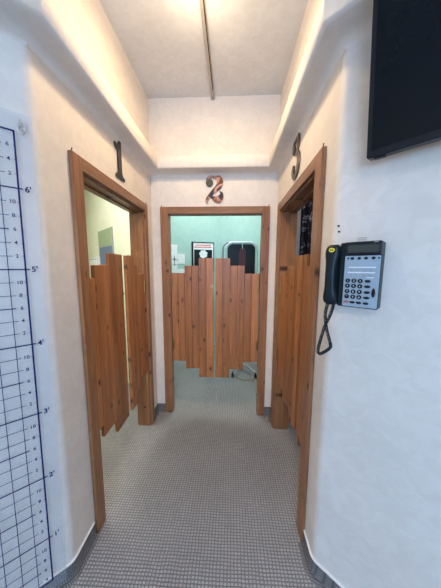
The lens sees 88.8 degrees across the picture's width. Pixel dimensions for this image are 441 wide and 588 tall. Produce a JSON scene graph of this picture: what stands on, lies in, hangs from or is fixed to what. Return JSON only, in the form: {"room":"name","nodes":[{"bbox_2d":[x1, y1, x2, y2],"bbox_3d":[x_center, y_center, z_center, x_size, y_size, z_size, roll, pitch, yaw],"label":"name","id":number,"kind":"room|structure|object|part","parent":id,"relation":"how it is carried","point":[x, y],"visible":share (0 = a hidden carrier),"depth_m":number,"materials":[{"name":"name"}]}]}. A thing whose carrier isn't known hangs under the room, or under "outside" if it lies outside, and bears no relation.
{"room":"clinic hallway","nodes":[
{"label":"clinic hallway","id":0,"kind":"room"},
{"bbox_2d":[0,33,67,587],"bbox_3d":[-1.338,-0.048,0.489,1.478,3.045,0.100,-6,9,-40],"label":"wall","id":1,"kind":"structure","parent":0,"point":[12,105],"depth_m":0.92,"materials":[{"name":"beige paint"}]},
{"bbox_2d":[0,119,58,587],"bbox_3d":[-1.004,0.383,0.747,0.734,2.072,0.023,-6,9,-40],"label":"chart","id":2,"kind":"object","parent":1,"relation":"attached to","point":[20,126],"visible":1,"depth_m":0.92,"materials":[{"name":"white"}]},
{"bbox_2d":[36,522,99,587],"bbox_3d":[-1.242,1.418,0.679,1.645,0.090,0.146,-7,10,-44],"label":"baseboard","id":3,"kind":"structure","parent":1,"relation":"attached to","point":[65,577],"depth_m":1.12,"materials":[{"name":"carpet"}]},
{"bbox_2d":[19,0,157,563],"bbox_3d":[-0.754,-0.184,1.608,0.120,3.045,1.373,1,7,3],"label":"wall","id":4,"kind":"structure","parent":0,"point":[56,122],"depth_m":1.08,"materials":[{"name":"beige paint"}]},
{"bbox_2d":[68,147,154,532],"bbox_3d":[-0.746,0.289,1.655,0.140,2.094,0.960,1,7,3],"label":"door frame","id":5,"kind":"structure","parent":4,"relation":"in","point":[79,167],"depth_m":1.27,"materials":[{"name":"brown wood"}]},
{"bbox_3d":[-0.707,0.352,1.214,0.020,2.077,0.075,1,7,3],"label":"casing","id":6,"kind":"part","parent":5,"relation":"part of","materials":[{"name":"brown wood"}]},
{"bbox_2d":[90,253,128,436],"bbox_3d":[-0.728,0.357,1.475,0.054,1.236,0.414,1,7,2],"label":"door","id":7,"kind":"structure","parent":5,"relation":"attached to","point":[106,281],"depth_m":1.46,"materials":[{"name":"brown wood"}]},
{"bbox_3d":[-0.682,-0.701,1.540,0.020,0.065,0.830,1,7,3],"label":"casing","id":8,"kind":"part","parent":5,"relation":"part of","materials":[{"name":"brown wood"}]},
{"bbox_2d":[123,255,147,409],"bbox_3d":[-0.712,0.303,1.902,0.051,1.234,0.336,1,7,5],"label":"door","id":9,"kind":"structure","parent":5,"relation":"attached to","point":[134,283],"depth_m":1.83,"materials":[{"name":"brown wood"}]},
{"bbox_3d":[-0.665,0.243,2.102,0.020,2.077,0.055,1,7,3],"label":"casing","id":10,"kind":"part","parent":5,"relation":"part of","materials":[{"name":"brown wood"}]},
{"bbox_2d":[154,403,165,419],"bbox_3d":[-0.630,1.218,2.333,0.089,0.085,0.148,1,7,3],"label":"baseboard","id":11,"kind":"structure","parent":4,"relation":"attached to","point":[160,407],"depth_m":2.39,"materials":[{"name":"rubber"}]},
{"bbox_2d":[84,189,130,382],"bbox_3d":[-1.569,-0.388,3.231,0.070,3.045,2.408,-6,10,-42],"label":"wall","id":12,"kind":"structure","parent":0,"point":[101,214],"depth_m":3.08,"materials":[{"name":"paint"}]},
{"bbox_2d":[90,257,99,269],"bbox_3d":[-1.998,-0.445,3.596,0.062,0.265,0.415,-6,10,-42],"label":"dispenser","id":13,"kind":"object","parent":12,"relation":"attached to","point":[93,261],"visible":0.51,"depth_m":3.48,"materials":[{"name":"white plastic"}]},
{"bbox_2d":[98,227,113,264],"bbox_3d":[-1.641,-0.517,3.232,0.015,0.800,0.656,-6,10,-42],"label":"poster","id":14,"kind":"object","parent":12,"relation":"attached to","point":[105,237],"visible":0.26,"depth_m":3.20,"materials":[{"name":"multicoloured paper"}]},
{"bbox_2d":[114,141,124,181],"bbox_3d":[-0.685,-0.912,1.525,0.010,0.256,0.133,1,7,3],"label":"number","id":15,"kind":"object","parent":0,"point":[119,174],"depth_m":1.52,"materials":[{"name":"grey metal"}]},
{"bbox_2d":[69,345,317,587],"bbox_3d":[0.010,1.535,0.542,6.400,0.100,9.100,1,7,3],"label":"floor","id":16,"kind":"structure","parent":0,"point":[204,494],"depth_m":1.51,"materials":[{"name":"carpet"}]},
{"bbox_2d":[222,241,257,377],"bbox_3d":[0.310,0.197,3.271,0.585,1.890,0.587,0,7,-1],"label":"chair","id":17,"kind":"object","parent":16,"relation":"on","point":[240,253],"visible":0.52,"depth_m":3.13,"materials":[{"name":"metal"}]},
{"bbox_3d":[0.228,-0.444,3.208,0.417,0.602,0.026,0,7,-1],"label":"frame","id":18,"kind":"part","parent":17,"relation":"part of","materials":[{"name":"plastic"}]},
{"bbox_3d":[0.290,-0.422,3.163,0.390,0.545,0.028,0,7,-1],"label":"panel","id":19,"kind":"part","parent":17,"relation":"part of","materials":[{"name":"black plastic"}]},
{"bbox_3d":[0.291,-0.421,3.147,0.465,0.618,0.042,0,7,-1],"label":"panel frame","id":20,"kind":"part","parent":17,"relation":"part of","materials":[{"name":"silver metal"}]},
{"bbox_2d":[171,216,219,344],"bbox_3d":[-0.493,-0.499,4.164,0.984,3.045,0.070,-2,7,-17],"label":"wall","id":21,"kind":"structure","parent":0,"point":[185,230],"depth_m":4.07,"materials":[{"name":"paint"}]},
{"bbox_2d":[171,244,184,272],"bbox_3d":[-0.763,-0.600,4.026,0.252,0.558,0.008,-2,7,-17],"label":"notice","id":22,"kind":"object","parent":21,"relation":"attached to","point":[181,257],"visible":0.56,"depth_m":4.02,"materials":[{"name":"white paper"}]},
{"bbox_2d":[191,242,213,265],"bbox_3d":[-0.323,-0.682,4.146,0.418,0.535,0.020,-2,7,-17],"label":"framed poster","id":23,"kind":"object","parent":21,"relation":"attached to","point":[199,249],"visible":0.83,"depth_m":4.12,"materials":[{"name":"black paper"}]},
{"bbox_2d":[99,0,307,98],"bbox_3d":[0.023,-1.586,0.156,6.400,0.100,9.100,1,7,3],"label":"ceiling","id":24,"kind":"structure","parent":0,"point":[252,42],"depth_m":1.53,"materials":[{"name":"paint"}]},
{"bbox_2d":[199,0,214,99],"bbox_3d":[-0.097,-1.674,1.395,0.034,0.030,1.250,1,7,3],"label":"ceiling strip","id":25,"kind":"object","parent":24,"relation":"attached to","point":[202,2],"visible":1,"depth_m":1.52,"materials":[{"name":"paint"}]},
{"bbox_2d":[205,175,222,203],"bbox_3d":[-0.057,-0.979,2.103,0.170,0.269,0.011,0,7,2],"label":"number","id":26,"kind":"object","parent":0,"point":[209,182],"depth_m":2.10,"materials":[{"name":"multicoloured metal"}]},
{"bbox_2d":[148,95,280,406],"bbox_3d":[-0.067,-0.258,2.229,1.193,3.045,0.060,1,7,3],"label":"wall","id":27,"kind":"structure","parent":0,"point":[250,124],"depth_m":2.08,"materials":[{"name":"beige paint"}]},
{"bbox_2d":[0,0,372,178],"bbox_3d":[-0.121,-1.014,0.899,3.387,0.168,2.397,1,7,3],"label":"trim","id":28,"kind":"structure","parent":27,"relation":"attached to","point":[39,25],"depth_m":1.04,"materials":[{"name":"beige paint"}]},
{"bbox_2d":[160,205,269,414],"bbox_3d":[-0.059,0.206,2.276,1.036,2.114,0.080,1,7,3],"label":"door frame","id":29,"kind":"structure","parent":27,"relation":"in","point":[263,211],"depth_m":2.20,"materials":[{"name":"brown wood"}]},
{"bbox_3d":[-0.541,0.213,2.269,0.075,2.096,0.020,1,7,3],"label":"casing","id":30,"kind":"part","parent":29,"relation":"part of","materials":[{"name":"brown wood"}]},
{"bbox_2d":[171,258,213,376],"bbox_3d":[-0.282,0.257,2.305,0.426,1.236,0.054,1,7,3],"label":"door","id":31,"kind":"structure","parent":29,"relation":"attached to","point":[193,289],"depth_m":2.29,"materials":[{"name":"brown wood"}]},
{"bbox_3d":[-0.053,-0.789,2.122,0.893,0.066,0.020,1,7,3],"label":"casing","id":32,"kind":"part","parent":29,"relation":"part of","materials":[{"name":"brown wood"}]},
{"bbox_2d":[215,258,259,377],"bbox_3d":[0.167,0.262,2.286,0.436,1.236,0.052,1,7,3],"label":"door","id":33,"kind":"structure","parent":29,"relation":"attached to","point":[236,298],"depth_m":2.27,"materials":[{"name":"brown wood"}]},
{"bbox_3d":[0.423,0.223,2.224,0.068,2.096,0.020,1,7,3],"label":"casing","id":34,"kind":"part","parent":29,"relation":"part of","materials":[{"name":"brown wood"}]},
{"bbox_2d":[220,216,260,345],"bbox_3d":[0.401,-0.489,4.117,0.885,3.045,0.070,4,8,25],"label":"wall","id":35,"kind":"structure","parent":0,"point":[232,228],"depth_m":4.02,"materials":[{"name":"paint"}]},
{"bbox_2d":[291,132,299,179],"bbox_3d":[0.496,-0.902,1.474,0.010,0.282,0.181,1,7,3],"label":"number","id":36,"kind":"object","parent":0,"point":[293,175],"depth_m":1.45,"materials":[{"name":"grey metal"}]},
{"bbox_2d":[270,0,351,560],"bbox_3d":[0.564,-0.175,1.582,0.130,3.045,1.303,1,7,3],"label":"wall","id":37,"kind":"structure","parent":0,"point":[327,123],"depth_m":1.06,"materials":[{"name":"beige paint"}]},
{"bbox_2d":[264,407,270,421],"bbox_3d":[0.484,1.228,2.294,0.068,0.085,0.123,1,7,3],"label":"baseboard","id":38,"kind":"structure","parent":37,"relation":"attached to","point":[267,410],"depth_m":2.34,"materials":[{"name":"rubber"}]},
{"bbox_2d":[270,143,326,541],"bbox_3d":[0.551,0.299,1.618,0.150,2.094,0.983,1,7,3],"label":"door","id":39,"kind":"structure","parent":37,"relation":"in","point":[313,188],"depth_m":1.25,"materials":[{"name":"brown wood"}]},
{"bbox_3d":[0.508,0.252,2.072,0.020,2.077,0.075,1,7,3],"label":"casing","id":40,"kind":"part","parent":39,"relation":"part of","materials":[{"name":"brown wood"}]},
{"bbox_2d":[277,255,303,428],"bbox_3d":[0.560,0.362,1.843,0.054,1.325,0.384,-1,7,-7],"label":"door","id":41,"kind":"structure","parent":39,"relation":"attached to","point":[291,284],"depth_m":1.78,"materials":[{"name":"brown wood"}]},
{"bbox_3d":[0.491,-0.692,1.505,0.020,0.065,0.820,1,7,3],"label":"casing","id":42,"kind":"part","parent":39,"relation":"part of","materials":[{"name":"brown wood"}]},
{"bbox_2d":[296,254,309,445],"bbox_3d":[0.543,0.414,1.431,0.052,1.328,0.390,2,7,13],"label":"door","id":43,"kind":"structure","parent":39,"relation":"attached to","point":[307,256],"depth_m":1.49,"materials":[{"name":"brown wood"}]},
{"bbox_3d":[0.465,0.362,1.179,0.020,2.077,0.088,1,7,3],"label":"casing","id":44,"kind":"part","parent":39,"relation":"part of","materials":[{"name":"brown wood"}]},
{"bbox_2d":[296,208,301,255],"bbox_3d":[0.699,-0.197,1.763,0.121,3.045,1.630,1,7,3],"label":"trim","id":45,"kind":"structure","parent":37,"relation":"attached to","point":[299,213],"depth_m":2.18,"materials":[{"name":"grey paint"}]},
{"bbox_2d":[317,35,440,587],"bbox_3d":[1.037,-0.033,0.449,0.100,3.045,1.478,-7,10,-44],"label":"wall","id":46,"kind":"structure","parent":0,"point":[380,527],"depth_m":0.84,"materials":[{"name":"white paint"}]},
{"bbox_2d":[298,529,344,587],"bbox_3d":[0.939,1.432,0.634,0.117,0.090,1.612,-6,9,-41],"label":"baseboard","id":47,"kind":"structure","parent":46,"relation":"attached to","point":[317,574],"depth_m":1.12,"materials":[{"name":"rubber"}]},
{"bbox_2d":[316,237,385,354],"bbox_3d":[0.495,0.030,0.885,0.080,0.492,0.209,-7,10,-44],"label":"wall phone","id":48,"kind":"object","parent":46,"relation":"attached to","point":[353,270],"visible":1,"depth_m":0.85,"materials":[{"name":"black plastic"}]},
{"bbox_3d":[0.443,0.151,0.951,0.063,0.235,0.033,4,8,31],"label":"coiled cord","id":49,"kind":"part","parent":48,"relation":"part of","materials":[{"name":"black plastic"}]},
{"bbox_3d":[0.520,-0.046,0.836,0.008,0.192,0.114,-7,10,-44],"label":"plate","id":50,"kind":"part","parent":48,"relation":"part of","materials":[{"name":"grey plastic"}]},
{"bbox_3d":[0.863,-0.687,0.449,0.039,0.260,0.160,-7,10,-44],"label":"bracket","id":51,"kind":"object","parent":46,"relation":"attached to","visible":0},
{"bbox_2d":[367,0,440,160],"bbox_3d":[0.817,-0.689,0.377,0.124,0.566,0.960,-6,9,-42],"label":"television","id":52,"kind":"object","parent":51,"relation":"attached to","point":[404,114],"visible":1,"depth_m":0.66,"materials":[{"name":"black plastic"}]},
{"bbox_3d":[1.511,-0.293,2.570,1.425,3.045,0.070,1,7,3],"label":"wall","id":53,"kind":"structure","parent":0,"visible":0},
{"bbox_2d":[300,199,312,254],"bbox_3d":[1.135,-0.405,2.421,0.644,1.200,0.223,1,7,3],"label":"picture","id":54,"kind":"object","parent":53,"relation":"hanging from","point":[307,210],"visible":0.02,"depth_m":2.31,"materials":[{"name":"fabric"}]}
]}

